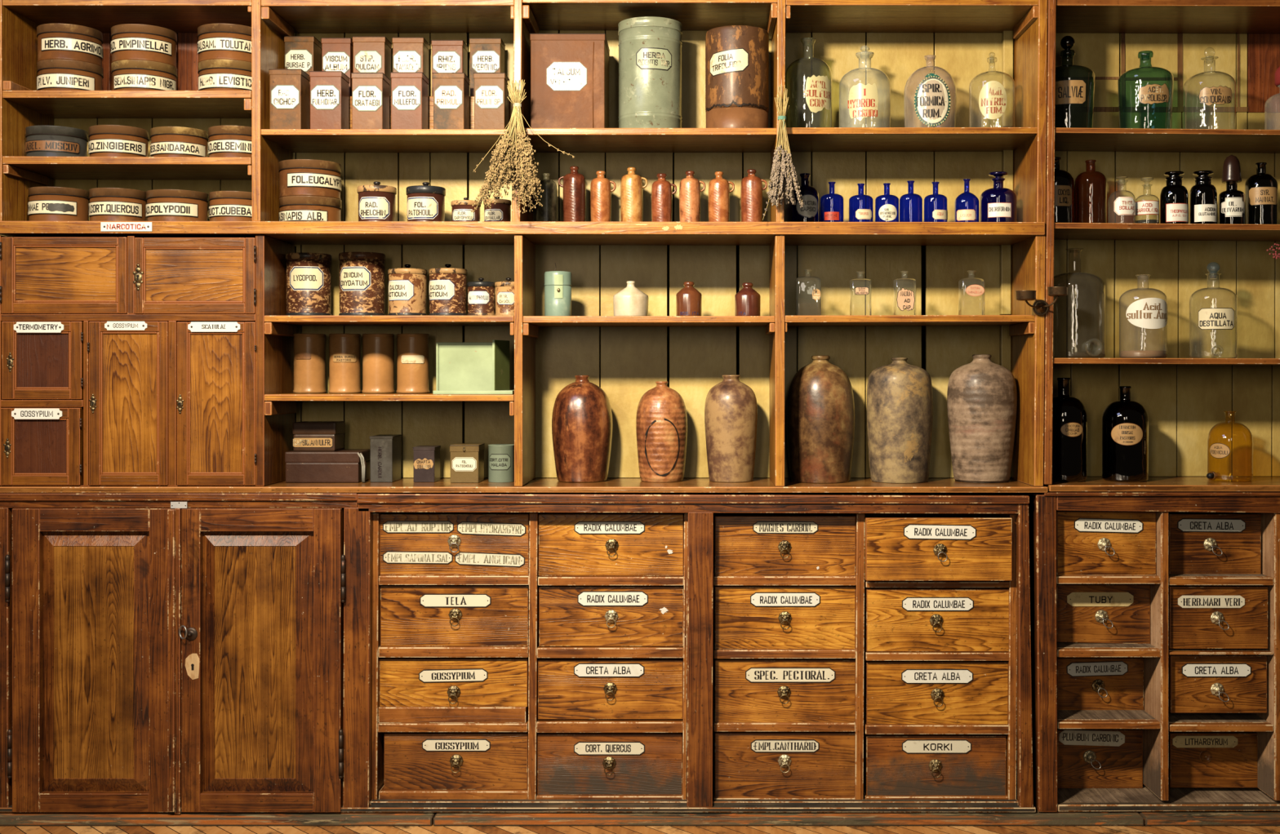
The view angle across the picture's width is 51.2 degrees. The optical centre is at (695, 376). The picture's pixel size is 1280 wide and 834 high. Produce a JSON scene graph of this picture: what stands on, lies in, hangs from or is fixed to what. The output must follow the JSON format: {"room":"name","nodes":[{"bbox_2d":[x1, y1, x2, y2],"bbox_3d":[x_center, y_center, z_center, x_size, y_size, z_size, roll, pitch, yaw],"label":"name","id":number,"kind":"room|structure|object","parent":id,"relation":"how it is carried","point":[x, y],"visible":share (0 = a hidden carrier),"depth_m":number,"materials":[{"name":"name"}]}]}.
{"room":"pharmacy","nodes":[
{"label":"pharmacy","id":0,"kind":"room"},
{"bbox_2d":[0,823,1279,833],"bbox_3d":[0.000,1.056,1.500,5.200,0.040,4.000,0,0,0],"label":"floor","id":1,"kind":"structure","parent":0,"point":[432,829],"depth_m":3.04,"materials":[{"name":"wood"}]},
{"bbox_2d":[0,493,1035,814],"bbox_3d":[-0.433,0.643,3.244,2.444,0.743,0.361,0,0,0],"label":"base cabinet","id":2,"kind":"object","parent":1,"relation":"on","point":[176,653],"visible":1,"depth_m":3.13,"materials":[{"name":"wood"}]},
{"bbox_2d":[0,475,1279,493],"bbox_3d":[-0.092,0.262,3.244,3.200,0.017,0.312,0,0,0],"label":"counter ledge","id":3,"kind":"object","parent":2,"relation":"on","point":[1271,483],"visible":0.53,"depth_m":3.09,"materials":[{"name":"brown wood"}]},
{"bbox_2d":[0,235,296,486],"bbox_3d":[-1.322,-0.036,3.220,0.636,0.584,0.256,0,0,0],"label":"upper cabinet","id":4,"kind":"object","parent":3,"relation":"on","point":[131,361],"visible":0.98,"depth_m":3.10,"materials":[{"name":"wood"}]},
{"bbox_2d":[284,448,370,483],"bbox_3d":[-0.890,0.219,3.262,0.195,0.074,0.128,0,0,0],"label":"case","id":5,"kind":"object","parent":3,"relation":"on","point":[344,465],"visible":0.88,"depth_m":3.20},
{"bbox_2d":[292,421,345,451],"bbox_3d":[-0.921,0.147,3.261,0.105,0.070,0.092,0,0,0],"label":"box","id":6,"kind":"object","parent":5,"relation":"on","point":[308,436],"visible":1,"depth_m":3.21,"materials":[{"name":"cardboard"}]},
{"bbox_2d":[368,435,401,482],"bbox_3d":[-0.759,0.201,3.265,0.057,0.111,0.101,0,0,0],"label":"tin","id":7,"kind":"object","parent":3,"relation":"on","point":[385,450],"visible":1,"depth_m":3.22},
{"bbox_2d":[412,445,440,482],"bbox_3d":[-0.656,0.214,3.252,0.054,0.085,0.076,0,0,0],"label":"tin","id":8,"kind":"object","parent":3,"relation":"on","point":[426,458],"visible":1,"depth_m":3.22,"materials":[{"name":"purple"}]},
{"bbox_2d":[449,443,484,483],"bbox_3d":[-0.556,0.211,3.241,0.072,0.091,0.090,0,0,0],"label":"tin","id":9,"kind":"object","parent":3,"relation":"on","point":[467,460],"visible":1,"depth_m":3.20,"materials":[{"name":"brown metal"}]},
{"bbox_2d":[488,444,514,482],"bbox_3d":[-0.472,0.211,3.240,0.065,0.090,0.065,0,0,0],"label":"canister","id":10,"kind":"object","parent":3,"relation":"on","point":[500,456],"visible":0.96,"depth_m":3.21,"materials":[{"name":"green metal"}]},
{"bbox_2d":[0,0,1047,486],"bbox_3d":[-0.473,-0.372,3.226,2.580,1.256,0.278,0,0,0],"label":"open shelving","id":11,"kind":"object","parent":3,"relation":"on","point":[547,353],"visible":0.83,"depth_m":3.35,"materials":[{"name":"brown wood"}]},
{"bbox_2d":[25,124,88,156],"bbox_3d":[-1.533,-0.551,3.200,0.136,0.077,0.136,0,0,0],"label":"round tin","id":12,"kind":"object","parent":11,"relation":"on","point":[42,140],"visible":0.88,"depth_m":3.14,"materials":[{"name":"black"}]},
{"bbox_2d":[27,186,89,221],"bbox_3d":[-1.528,-0.403,3.200,0.134,0.086,0.134,0,0,0],"label":"round tin","id":13,"kind":"object","parent":11,"relation":"on","point":[46,203],"visible":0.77,"depth_m":3.14,"materials":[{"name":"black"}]},
{"bbox_2d":[36,58,103,90],"bbox_3d":[-1.508,-0.707,3.215,0.145,0.082,0.146,0,0,0],"label":"round tin","id":14,"kind":"object","parent":11,"relation":"on","point":[53,74],"visible":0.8,"depth_m":3.15,"materials":[{"name":"brown"}]},
{"bbox_2d":[36,22,103,66],"bbox_3d":[-1.508,-0.790,3.215,0.146,0.085,0.146,0,0,0],"label":"round tin","id":15,"kind":"object","parent":14,"relation":"on","point":[63,41],"visible":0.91,"depth_m":3.15,"materials":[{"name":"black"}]},
{"bbox_2d":[88,187,146,221],"bbox_3d":[-1.386,-0.402,3.200,0.129,0.084,0.129,0,0,0],"label":"round tin","id":16,"kind":"object","parent":11,"relation":"on","point":[105,204],"visible":0.84,"depth_m":3.15,"materials":[{"name":"brown"}]},
{"bbox_2d":[88,124,149,156],"bbox_3d":[-1.384,-0.552,3.200,0.133,0.079,0.134,0,0,0],"label":"round tin","id":17,"kind":"object","parent":11,"relation":"on","point":[105,140],"visible":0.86,"depth_m":3.14,"materials":[{"name":"brown"}]},
{"bbox_2d":[111,59,177,90],"bbox_3d":[-1.329,-0.706,3.215,0.148,0.080,0.149,0,0,0],"label":"round tin","id":18,"kind":"object","parent":11,"relation":"on","point":[126,74],"visible":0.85,"depth_m":3.15,"materials":[{"name":"brown"}]},
{"bbox_2d":[110,23,177,67],"bbox_3d":[-1.330,-0.789,3.215,0.148,0.085,0.149,0,0,0],"label":"round tin","id":19,"kind":"object","parent":18,"relation":"on","point":[143,42],"visible":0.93,"depth_m":3.15,"materials":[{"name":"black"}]},
{"bbox_2d":[145,189,208,221],"bbox_3d":[-1.244,-0.400,3.200,0.140,0.079,0.141,0,0,0],"label":"round tin","id":20,"kind":"object","parent":11,"relation":"on","point":[162,205],"visible":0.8,"depth_m":3.14,"materials":[{"name":"brown"}]},
{"bbox_2d":[150,126,208,156],"bbox_3d":[-1.239,-0.550,3.200,0.131,0.075,0.131,0,0,0],"label":"round tin","id":21,"kind":"object","parent":11,"relation":"on","point":[166,141],"visible":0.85,"depth_m":3.15,"materials":[{"name":"brown"}]},
{"bbox_2d":[197,58,251,90],"bbox_3d":[-1.120,-0.706,3.215,0.152,0.081,0.152,0,0,0],"label":"round tin","id":22,"kind":"object","parent":11,"relation":"on","point":[216,74],"visible":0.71,"depth_m":3.15,"materials":[{"name":"brown"}]},
{"bbox_2d":[197,22,251,62],"bbox_3d":[-1.121,-0.789,3.215,0.152,0.085,0.152,0,0,0],"label":"round tin","id":23,"kind":"object","parent":22,"relation":"on","point":[226,41],"visible":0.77,"depth_m":3.15,"materials":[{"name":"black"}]},
{"bbox_2d":[208,124,251,157],"bbox_3d":[-1.101,-0.551,3.200,0.132,0.078,0.132,0,0,0],"label":"round tin","id":24,"kind":"object","parent":11,"relation":"on","point":[224,140],"visible":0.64,"depth_m":3.14,"materials":[{"name":"brown"}]},
{"bbox_2d":[208,191,252,221],"bbox_3d":[-1.102,-0.398,3.200,0.125,0.076,0.126,0,0,0],"label":"round tin","id":25,"kind":"object","parent":11,"relation":"on","point":[224,206],"visible":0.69,"depth_m":3.14,"materials":[{"name":"brown"}]},
{"bbox_2d":[268,68,310,128],"bbox_3d":[-0.964,-0.649,3.167,0.077,0.146,0.076,0,0,0],"label":"tin","id":26,"kind":"object","parent":11,"relation":"on","point":[289,88],"visible":0.9,"depth_m":3.13,"materials":[{"name":"brown metal"}]},
{"bbox_2d":[284,35,321,96],"bbox_3d":[-0.968,-0.754,3.286,0.074,0.152,0.073,0,0,0],"label":"tin","id":27,"kind":"object","parent":11,"relation":"on","point":[303,52],"visible":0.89,"depth_m":3.25,"materials":[{"name":"brown metal"}]},
{"bbox_2d":[285,252,332,315],"bbox_3d":[-0.949,-0.221,3.270,0.110,0.159,0.109,0,0,0],"label":"apothecary jar","id":28,"kind":"object","parent":11,"relation":"on","point":[308,275],"visible":0.89,"depth_m":3.22,"materials":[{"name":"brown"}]},
{"bbox_2d":[293,333,326,393],"bbox_3d":[-0.949,-0.031,3.275,0.078,0.146,0.079,0,0,0],"label":"stoneware crock","id":29,"kind":"object","parent":11,"relation":"on","point":[309,349],"visible":1,"depth_m":3.24,"materials":[{"name":"beige ceramic"}]},
{"bbox_2d":[279,195,342,221],"bbox_3d":[-0.927,-0.392,3.210,0.145,0.065,0.146,0,0,0],"label":"round tin","id":30,"kind":"object","parent":11,"relation":"on","point":[292,208],"visible":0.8,"depth_m":3.15,"materials":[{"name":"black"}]},
{"bbox_2d":[278,159,341,199],"bbox_3d":[-0.928,-0.468,3.210,0.146,0.086,0.146,0,0,0],"label":"round tin","id":31,"kind":"object","parent":30,"relation":"on","point":[298,177],"visible":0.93,"depth_m":3.15,"materials":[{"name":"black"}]},
{"bbox_2d":[309,71,350,128],"bbox_3d":[-0.870,-0.646,3.167,0.077,0.141,0.076,0,0,0],"label":"tin","id":32,"kind":"object","parent":11,"relation":"on","point":[329,90],"visible":0.91,"depth_m":3.13,"materials":[{"name":"brown metal"}]},
{"bbox_2d":[320,37,352,96],"bbox_3d":[-0.877,-0.752,3.286,0.073,0.148,0.073,0,0,0],"label":"tin","id":33,"kind":"object","parent":11,"relation":"on","point":[336,52],"visible":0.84,"depth_m":3.25,"materials":[{"name":"brown metal"}]},
{"bbox_2d":[328,333,360,393],"bbox_3d":[-0.862,-0.031,3.275,0.077,0.146,0.078,0,0,0],"label":"stoneware crock","id":34,"kind":"object","parent":11,"relation":"on","point":[344,349],"visible":1,"depth_m":3.24,"materials":[{"name":"beige ceramic"}]},
{"bbox_2d":[338,251,385,315],"bbox_3d":[-0.818,-0.222,3.270,0.112,0.161,0.112,0,0,0],"label":"apothecary jar","id":35,"kind":"object","parent":11,"relation":"on","point":[362,274],"visible":0.93,"depth_m":3.22,"materials":[{"name":"brown ceramic"}]},
{"bbox_2d":[351,72,390,128],"bbox_3d":[-0.772,-0.649,3.167,0.076,0.146,0.076,0,0,0],"label":"tin","id":36,"kind":"object","parent":11,"relation":"on","point":[370,91],"visible":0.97,"depth_m":3.13,"materials":[{"name":"brown metal"}]},
{"bbox_2d":[352,35,391,96],"bbox_3d":[-0.797,-0.753,3.286,0.081,0.151,0.073,0,0,0],"label":"tin","id":37,"kind":"object","parent":11,"relation":"on","point":[371,54],"visible":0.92,"depth_m":3.25,"materials":[{"name":"brown metal"}]},
{"bbox_2d":[357,181,396,221],"bbox_3d":[-0.765,-0.413,3.200,0.092,0.107,0.092,0,0,0],"label":"apothecary jar","id":38,"kind":"object","parent":11,"relation":"on","point":[376,202],"visible":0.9,"depth_m":3.16,"materials":[{"name":"brown ceramic"}]},
{"bbox_2d":[361,333,395,393],"bbox_3d":[-0.780,-0.031,3.275,0.079,0.146,0.079,0,0,0],"label":"stoneware crock","id":39,"kind":"object","parent":11,"relation":"on","point":[378,349],"visible":1,"depth_m":3.24,"materials":[{"name":"beige ceramic"}]},
{"bbox_2d":[387,264,426,315],"bbox_3d":[-0.707,-0.208,3.270,0.094,0.133,0.095,0,0,0],"label":"apothecary jar","id":40,"kind":"object","parent":11,"relation":"on","point":[406,296],"visible":0.91,"depth_m":3.23,"materials":[{"name":"beige ceramic"}]},
{"bbox_2d":[390,71,429,128],"bbox_3d":[-0.679,-0.645,3.167,0.076,0.139,0.076,0,0,0],"label":"tin","id":41,"kind":"object","parent":11,"relation":"on","point":[409,90],"visible":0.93,"depth_m":3.13,"materials":[{"name":"brown metal"}]},
{"bbox_2d":[391,36,429,96],"bbox_3d":[-0.702,-0.752,3.286,0.078,0.149,0.073,0,0,0],"label":"tin","id":42,"kind":"object","parent":11,"relation":"on","point":[410,54],"visible":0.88,"depth_m":3.25,"materials":[{"name":"brown metal"}]},
{"bbox_2d":[395,333,429,393],"bbox_3d":[-0.695,-0.031,3.275,0.080,0.146,0.080,0,0,0],"label":"stoneware crock","id":43,"kind":"object","parent":11,"relation":"on","point":[412,349],"visible":1,"depth_m":3.24,"materials":[{"name":"beige ceramic"}]},
{"bbox_2d":[405,182,445,221],"bbox_3d":[-0.648,-0.413,3.200,0.094,0.106,0.094,0,0,0],"label":"apothecary jar","id":44,"kind":"object","parent":11,"relation":"on","point":[425,202],"visible":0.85,"depth_m":3.16,"materials":[{"name":"brown ceramic"}]},
{"bbox_2d":[428,263,467,315],"bbox_3d":[-0.608,-0.208,3.270,0.094,0.133,0.094,0,0,0],"label":"apothecary jar","id":45,"kind":"object","parent":11,"relation":"on","point":[447,287],"visible":0.9,"depth_m":3.23,"materials":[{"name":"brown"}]},
{"bbox_2d":[431,40,468,96],"bbox_3d":[-0.606,-0.754,3.286,0.078,0.151,0.073,0,0,0],"label":"tin","id":46,"kind":"object","parent":11,"relation":"on","point":[447,55],"visible":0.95,"depth_m":3.25,"materials":[{"name":"brown metal"}]},
{"bbox_2d":[432,72,470,128],"bbox_3d":[-0.581,-0.649,3.167,0.076,0.146,0.076,0,0,0],"label":"tin","id":47,"kind":"object","parent":11,"relation":"on","point":[451,90],"visible":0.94,"depth_m":3.13,"materials":[{"name":"brown metal"}]},
{"bbox_2d":[432,339,514,394],"bbox_3d":[-0.526,-0.022,3.225,0.192,0.129,0.190,0,0,0],"label":"metal box","id":48,"kind":"object","parent":11,"relation":"on","point":[461,367],"visible":0.95,"depth_m":3.20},
{"bbox_2d":[466,277,494,315],"bbox_3d":[-0.526,-0.192,3.270,0.069,0.100,0.069,0,0,0],"label":"apothecary jar","id":49,"kind":"object","parent":11,"relation":"on","point":[481,295],"visible":0.89,"depth_m":3.24,"materials":[{"name":"brown ceramic"}]},
{"bbox_2d":[469,37,505,96],"bbox_3d":[-0.514,-0.756,3.286,0.078,0.156,0.073,0,0,0],"label":"tin","id":50,"kind":"object","parent":11,"relation":"on","point":[486,54],"visible":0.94,"depth_m":3.25,"materials":[{"name":"brown metal"}]},
{"bbox_2d":[473,72,509,128],"bbox_3d":[-0.485,-0.649,3.167,0.075,0.146,0.076,0,0,0],"label":"tin","id":51,"kind":"object","parent":11,"relation":"on","point":[491,89],"visible":0.98,"depth_m":3.13,"materials":[{"name":"brown metal"}]},
{"bbox_2d":[494,277,514,315],"bbox_3d":[-0.460,-0.192,3.270,0.067,0.100,0.067,0,0,0],"label":"apothecary jar","id":52,"kind":"object","parent":11,"relation":"on","point":[504,291],"visible":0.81,"depth_m":3.24,"materials":[{"name":"beige ceramic"}]},
{"bbox_2d":[471,80,574,213],"bbox_3d":[-0.398,-0.524,3.057,0.240,0.311,0.083,0,0,0],"label":"bunch","id":53,"kind":"object","parent":11,"relation":"hanging from","point":[504,153],"visible":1,"depth_m":3.04,"materials":[{"name":"plant"}]},
{"bbox_2d":[535,173,557,221],"bbox_3d":[-0.366,-0.428,3.265,0.054,0.137,0.054,0,0,0],"label":"glass bottle","id":54,"kind":"object","parent":11,"relation":"on","point":[548,212],"visible":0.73,"depth_m":3.24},
{"bbox_2d":[544,263,571,315],"bbox_3d":[-0.331,-0.206,3.200,0.066,0.130,0.066,0,0,41],"label":"canister","id":55,"kind":"object","parent":11,"relation":"on","point":[557,284],"visible":0.94,"depth_m":3.17,"materials":[{"name":"green metal"}]},
{"bbox_2d":[529,33,609,128],"bbox_3d":[-0.303,-0.694,3.232,0.178,0.232,0.166,0,0,0],"label":"tin","id":56,"kind":"object","parent":11,"relation":"on","point":[570,72],"visible":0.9,"depth_m":3.15,"materials":[{"name":"brown metal"}]},
{"bbox_2d":[558,165,586,221],"bbox_3d":[-0.299,-0.436,3.266,0.061,0.154,0.057,0,0,39],"label":"jug","id":57,"kind":"object","parent":11,"relation":"on","point":[574,186],"visible":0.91,"depth_m":3.24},
{"bbox_2d":[590,170,616,221],"bbox_3d":[-0.231,-0.430,3.263,0.057,0.142,0.052,0,0,36],"label":"jug","id":58,"kind":"object","parent":11,"relation":"on","point":[601,190],"visible":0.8,"depth_m":3.25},
{"bbox_2d":[613,280,648,315],"bbox_3d":[-0.156,-0.184,3.200,0.085,0.087,0.085,0,0,0],"label":"stoneware flagon","id":59,"kind":"object","parent":11,"relation":"on","point":[629,301],"visible":0.93,"depth_m":3.17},
{"bbox_2d":[620,167,648,221],"bbox_3d":[-0.155,-0.435,3.264,0.060,0.151,0.056,0,0,37],"label":"jug","id":60,"kind":"object","parent":11,"relation":"on","point":[632,188],"visible":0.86,"depth_m":3.24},
{"bbox_2d":[617,16,682,128],"bbox_3d":[-0.111,-0.714,3.225,0.155,0.272,0.155,0,0,0],"label":"canister","id":61,"kind":"object","parent":11,"relation":"on","point":[650,47],"visible":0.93,"depth_m":3.16,"materials":[{"name":"green"}]},
{"bbox_2d":[651,173,676,222],"bbox_3d":[-0.081,-0.427,3.263,0.057,0.136,0.050,0,0,34],"label":"jug","id":62,"kind":"object","parent":11,"relation":"on","point":[661,188],"visible":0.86,"depth_m":3.25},
{"bbox_2d":[675,281,702,315],"bbox_3d":[-0.017,-0.184,3.200,0.062,0.086,0.062,0,0,0],"label":"ink bottle","id":63,"kind":"object","parent":11,"relation":"on","point":[688,300],"visible":0.89,"depth_m":3.18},
{"bbox_2d":[679,170,706,222],"bbox_3d":[-0.012,-0.430,3.263,0.059,0.142,0.052,0,0,36],"label":"jug","id":64,"kind":"object","parent":11,"relation":"on","point":[690,190],"visible":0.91,"depth_m":3.24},
{"bbox_2d":[708,171,734,222],"bbox_3d":[0.059,-0.430,3.263,0.058,0.141,0.053,0,0,36],"label":"jug","id":65,"kind":"object","parent":11,"relation":"on","point":[719,191],"visible":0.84,"depth_m":3.24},
{"bbox_2d":[705,25,768,128],"bbox_3d":[0.099,-0.703,3.220,0.153,0.250,0.154,0,0,0],"label":"canister","id":66,"kind":"object","parent":11,"relation":"on","point":[737,56],"visible":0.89,"depth_m":3.15,"materials":[{"name":"brown metal"}]},
{"bbox_2d":[734,282,760,315],"bbox_3d":[0.124,-0.182,3.200,0.062,0.084,0.062,0,0,0],"label":"ink bottle","id":67,"kind":"object","parent":11,"relation":"on","point":[747,300],"visible":0.86,"depth_m":3.18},
{"bbox_2d":[740,168,767,222],"bbox_3d":[0.139,-0.432,3.264,0.059,0.146,0.053,0,0,37],"label":"jug","id":68,"kind":"object","parent":11,"relation":"on","point":[751,187],"visible":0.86,"depth_m":3.24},
{"bbox_2d":[762,84,804,220],"bbox_3d":[0.199,-0.514,3.059,0.095,0.312,0.077,0,0,0],"label":"bunch","id":69,"kind":"object","parent":11,"relation":"hanging from","point":[783,178],"visible":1,"depth_m":3.04,"materials":[{"name":"plant"}]},
{"bbox_2d":[791,173,818,222],"bbox_3d":[0.264,-0.424,3.220,0.066,0.129,0.067,0,0,0],"label":"glass bottle","id":70,"kind":"object","parent":11,"relation":"on","point":[809,212],"visible":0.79,"depth_m":3.19,"materials":[{"name":"black glass"}]},
{"bbox_2d":[785,37,831,127],"bbox_3d":[0.272,-0.697,3.225,0.114,0.235,0.115,0,0,0],"label":"glass bottle","id":71,"kind":"object","parent":11,"relation":"on","point":[818,91],"visible":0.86,"depth_m":3.17,"materials":[{"name":"clear glass"}]},
{"bbox_2d":[820,182,844,222],"bbox_3d":[0.328,-0.413,3.210,0.057,0.108,0.057,0,0,0],"label":"glass bottle","id":72,"kind":"object","parent":11,"relation":"on","point":[832,204],"visible":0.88,"depth_m":3.19,"materials":[{"name":"blue"}]},
{"bbox_2d":[848,183,873,222],"bbox_3d":[0.397,-0.411,3.209,0.058,0.104,0.059,0,0,0],"label":"glass bottle","id":73,"kind":"object","parent":11,"relation":"on","point":[861,205],"visible":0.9,"depth_m":3.19,"materials":[{"name":"blue glass"}]},
{"bbox_2d":[839,45,890,127],"bbox_3d":[0.408,-0.689,3.225,0.124,0.218,0.125,0,0,0],"label":"glass bottle","id":74,"kind":"object","parent":11,"relation":"on","point":[863,102],"visible":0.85,"depth_m":3.17,"materials":[{"name":"clear glass"}]},
{"bbox_2d":[875,182,898,222],"bbox_3d":[0.460,-0.411,3.210,0.057,0.105,0.058,0,0,0],"label":"glass bottle","id":75,"kind":"object","parent":11,"relation":"on","point":[886,206],"visible":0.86,"depth_m":3.19,"materials":[{"name":"blue glass"}]},
{"bbox_2d":[899,180,922,222],"bbox_3d":[0.517,-0.414,3.210,0.055,0.110,0.055,0,0,0],"label":"glass bottle","id":76,"kind":"object","parent":11,"relation":"on","point":[910,203],"visible":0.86,"depth_m":3.19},
{"bbox_2d":[903,54,956,127],"bbox_3d":[0.566,-0.677,3.224,0.126,0.194,0.127,0,0,0],"label":"glass bottle","id":77,"kind":"object","parent":11,"relation":"on","point":[932,98],"visible":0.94,"depth_m":3.17,"materials":[{"name":"clear glass"}]},
{"bbox_2d":[923,182,947,222],"bbox_3d":[0.577,-0.413,3.209,0.057,0.108,0.058,0,0,0],"label":"glass bottle","id":78,"kind":"object","parent":11,"relation":"on","point":[935,205],"visible":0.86,"depth_m":3.19,"materials":[{"name":"blue glass"}]},
{"bbox_2d":[954,178,978,222],"bbox_3d":[0.652,-0.416,3.209,0.058,0.115,0.059,0,0,0],"label":"glass bottle","id":79,"kind":"object","parent":11,"relation":"on","point":[966,203],"visible":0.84,"depth_m":3.19,"materials":[{"name":"blue glass"}]},
{"bbox_2d":[968,52,1015,127],"bbox_3d":[0.716,-0.682,3.225,0.109,0.204,0.110,0,0,0],"label":"glass bottle","id":80,"kind":"object","parent":11,"relation":"on","point":[993,95],"visible":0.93,"depth_m":3.17,"materials":[{"name":"clear glass"}]},
{"bbox_2d":[979,171,1017,222],"bbox_3d":[0.730,-0.425,3.220,0.087,0.132,0.088,0,0,0],"label":"glass bottle","id":81,"kind":"object","parent":11,"relation":"on","point":[998,203],"visible":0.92,"depth_m":3.19,"materials":[{"name":"blue glass"}]},
{"bbox_2d":[551,375,612,482],"bbox_3d":[-0.278,0.127,3.265,0.148,0.258,0.148,0,0,0],"label":"jar","id":82,"kind":"object","parent":3,"relation":"on","point":[582,415],"visible":1,"depth_m":3.21,"materials":[{"name":"brown ceramic"}]},
{"bbox_2d":[635,381,687,482],"bbox_3d":[-0.084,0.135,3.264,0.130,0.243,0.131,0,0,0],"label":"jar","id":83,"kind":"object","parent":3,"relation":"on","point":[661,417],"visible":1,"depth_m":3.21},
{"bbox_2d":[704,374,757,482],"bbox_3d":[0.086,0.127,3.265,0.129,0.259,0.130,0,0,0],"label":"jar","id":84,"kind":"object","parent":3,"relation":"on","point":[731,407],"visible":1,"depth_m":3.21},
{"bbox_2d":[786,355,854,483],"bbox_3d":[0.304,0.103,3.255,0.167,0.307,0.166,0,0,0],"label":"jar","id":85,"kind":"object","parent":3,"relation":"on","point":[820,409],"visible":1,"depth_m":3.19,"materials":[{"name":"brown ceramic"}]},
{"bbox_2d":[866,357,933,483],"bbox_3d":[0.497,0.105,3.254,0.160,0.302,0.160,0,0,0],"label":"jar","id":86,"kind":"object","parent":3,"relation":"on","point":[900,398],"visible":1,"depth_m":3.19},
{"bbox_2d":[946,354,1017,483],"bbox_3d":[0.698,0.102,3.255,0.167,0.309,0.166,0,0,0],"label":"jar","id":87,"kind":"object","parent":3,"relation":"on","point":[982,393],"visible":1,"depth_m":3.19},
{"bbox_2d":[1052,377,1087,482],"bbox_3d":[0.888,0.128,3.220,0.108,0.248,0.109,0,0,0],"label":"glass bottle","id":88,"kind":"object","parent":3,"relation":"on","point":[1069,416],"visible":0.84,"depth_m":3.17,"materials":[{"name":"black"}]},
{"bbox_2d":[1102,386,1148,482],"bbox_3d":[1.036,0.138,3.220,0.108,0.228,0.108,0,0,0],"label":"glass bottle","id":89,"kind":"object","parent":3,"relation":"on","point":[1125,421],"visible":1,"depth_m":3.18,"materials":[{"name":"black"}]},
{"bbox_2d":[1043,0,1279,484],"bbox_3d":[1.204,-0.374,3.229,0.792,1.252,0.270,0,0,0],"label":"open shelving","id":90,"kind":"object","parent":3,"relation":"on","point":[1183,397],"visible":0.82,"depth_m":3.35,"materials":[{"name":"brown wood"}]},
{"bbox_2d":[1053,156,1074,222],"bbox_3d":[0.869,-0.444,3.229,0.090,0.171,0.092,0,0,0],"label":"glass bottle","id":91,"kind":"object","parent":90,"relation":"on","point":[1064,200],"visible":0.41,"depth_m":3.19,"materials":[{"name":"black"}]},
{"bbox_2d":[1054,35,1095,128],"bbox_3d":[0.897,-0.701,3.220,0.128,0.243,0.128,0,0,0],"label":"glass bottle","id":92,"kind":"object","parent":90,"relation":"on","point":[1074,97],"visible":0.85,"depth_m":3.17,"materials":[{"name":"black"}]},
{"bbox_2d":[1074,160,1106,222],"bbox_3d":[0.956,-0.440,3.230,0.075,0.165,0.075,0,0,0],"label":"glass bottle","id":93,"kind":"object","parent":90,"relation":"on","point":[1091,184],"visible":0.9,"depth_m":3.20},
{"bbox_2d":[1119,274,1167,358],"bbox_3d":[1.080,-0.144,3.220,0.111,0.201,0.112,0,0,0],"label":"glass bottle","id":94,"kind":"object","parent":90,"relation":"on","point":[1147,313],"visible":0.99,"depth_m":3.17,"materials":[{"name":"clear glass"}]},
{"bbox_2d":[1117,50,1173,128],"bbox_3d":[1.085,-0.680,3.220,0.128,0.205,0.128,0,0,0],"label":"glass bottle","id":95,"kind":"object","parent":90,"relation":"on","point":[1145,92],"visible":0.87,"depth_m":3.17,"materials":[{"name":"green"}]},
{"bbox_2d":[1160,170,1188,223],"bbox_3d":[1.143,-0.422,3.189,0.064,0.132,0.065,0,0,0],"label":"glass bottle","id":96,"kind":"object","parent":90,"relation":"on","point":[1174,197],"visible":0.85,"depth_m":3.17,"materials":[{"name":"black glass"}]},
{"bbox_2d":[1189,170,1217,223],"bbox_3d":[1.213,-0.422,3.190,0.062,0.134,0.063,0,0,0],"label":"glass bottle","id":97,"kind":"object","parent":90,"relation":"on","point":[1202,195],"visible":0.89,"depth_m":3.17,"materials":[{"name":"black glass"}]},
{"bbox_2d":[1183,47,1235,128],"bbox_3d":[1.240,-0.685,3.220,0.119,0.218,0.120,0,0,0],"label":"glass bottle","id":98,"kind":"object","parent":90,"relation":"on","point":[1220,95],"visible":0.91,"depth_m":3.17,"materials":[{"name":"clear"}]},
{"bbox_2d":[1189,262,1237,358],"bbox_3d":[1.249,-0.159,3.209,0.109,0.233,0.132,0,0,0],"label":"glass bottle","id":99,"kind":"object","parent":90,"relation":"on","point":[1209,318],"visible":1,"depth_m":3.17,"materials":[{"name":"clear"}]},
{"bbox_2d":[1217,154,1244,223],"bbox_3d":[1.281,-0.443,3.189,0.060,0.175,0.061,0,0,0],"label":"glass bottle","id":100,"kind":"object","parent":90,"relation":"on","point":[1231,202],"visible":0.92,"depth_m":3.17,"materials":[{"name":"black glass"}]},
{"bbox_2d":[1244,162,1277,224],"bbox_3d":[1.360,-0.434,3.209,0.074,0.158,0.075,0,0,0],"label":"glass bottle","id":101,"kind":"object","parent":90,"relation":"on","point":[1260,188],"visible":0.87,"depth_m":3.18,"materials":[{"name":"black"}]},
{"bbox_2d":[1206,411,1253,482],"bbox_3d":[1.283,0.169,3.230,0.124,0.168,0.104,0,0,0],"label":"glass bottle","id":102,"kind":"object","parent":3,"relation":"on","point":[1218,451],"visible":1,"depth_m":3.20,"materials":[{"name":"orange"}]},
{"bbox_2d":[0,782,1279,826],"bbox_3d":[-0.091,1.026,3.223,3.165,0.019,0.314,0,0,0],"label":"plinth","id":103,"kind":"object","parent":1,"relation":"on","point":[1117,818],"visible":0.42,"depth_m":3.07,"materials":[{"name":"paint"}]},
{"bbox_2d":[1022,490,1279,812],"bbox_3d":[1.149,0.642,3.259,0.717,0.744,0.338,0,0,0],"label":"base cabinet","id":104,"kind":"object","parent":1,"relation":"on","point":[1155,615],"visible":1,"depth_m":3.13,"materials":[{"name":"brown wood"}]},
{"bbox_2d":[398,30,1115,494],"bbox_3d":[0.000,-0.264,3.473,5.200,2.600,0.055,0,0,0],"label":"wall","id":105,"kind":"structure","parent":0,"point":[923,247],"depth_m":3.44,"materials":[{"name":"paint"}]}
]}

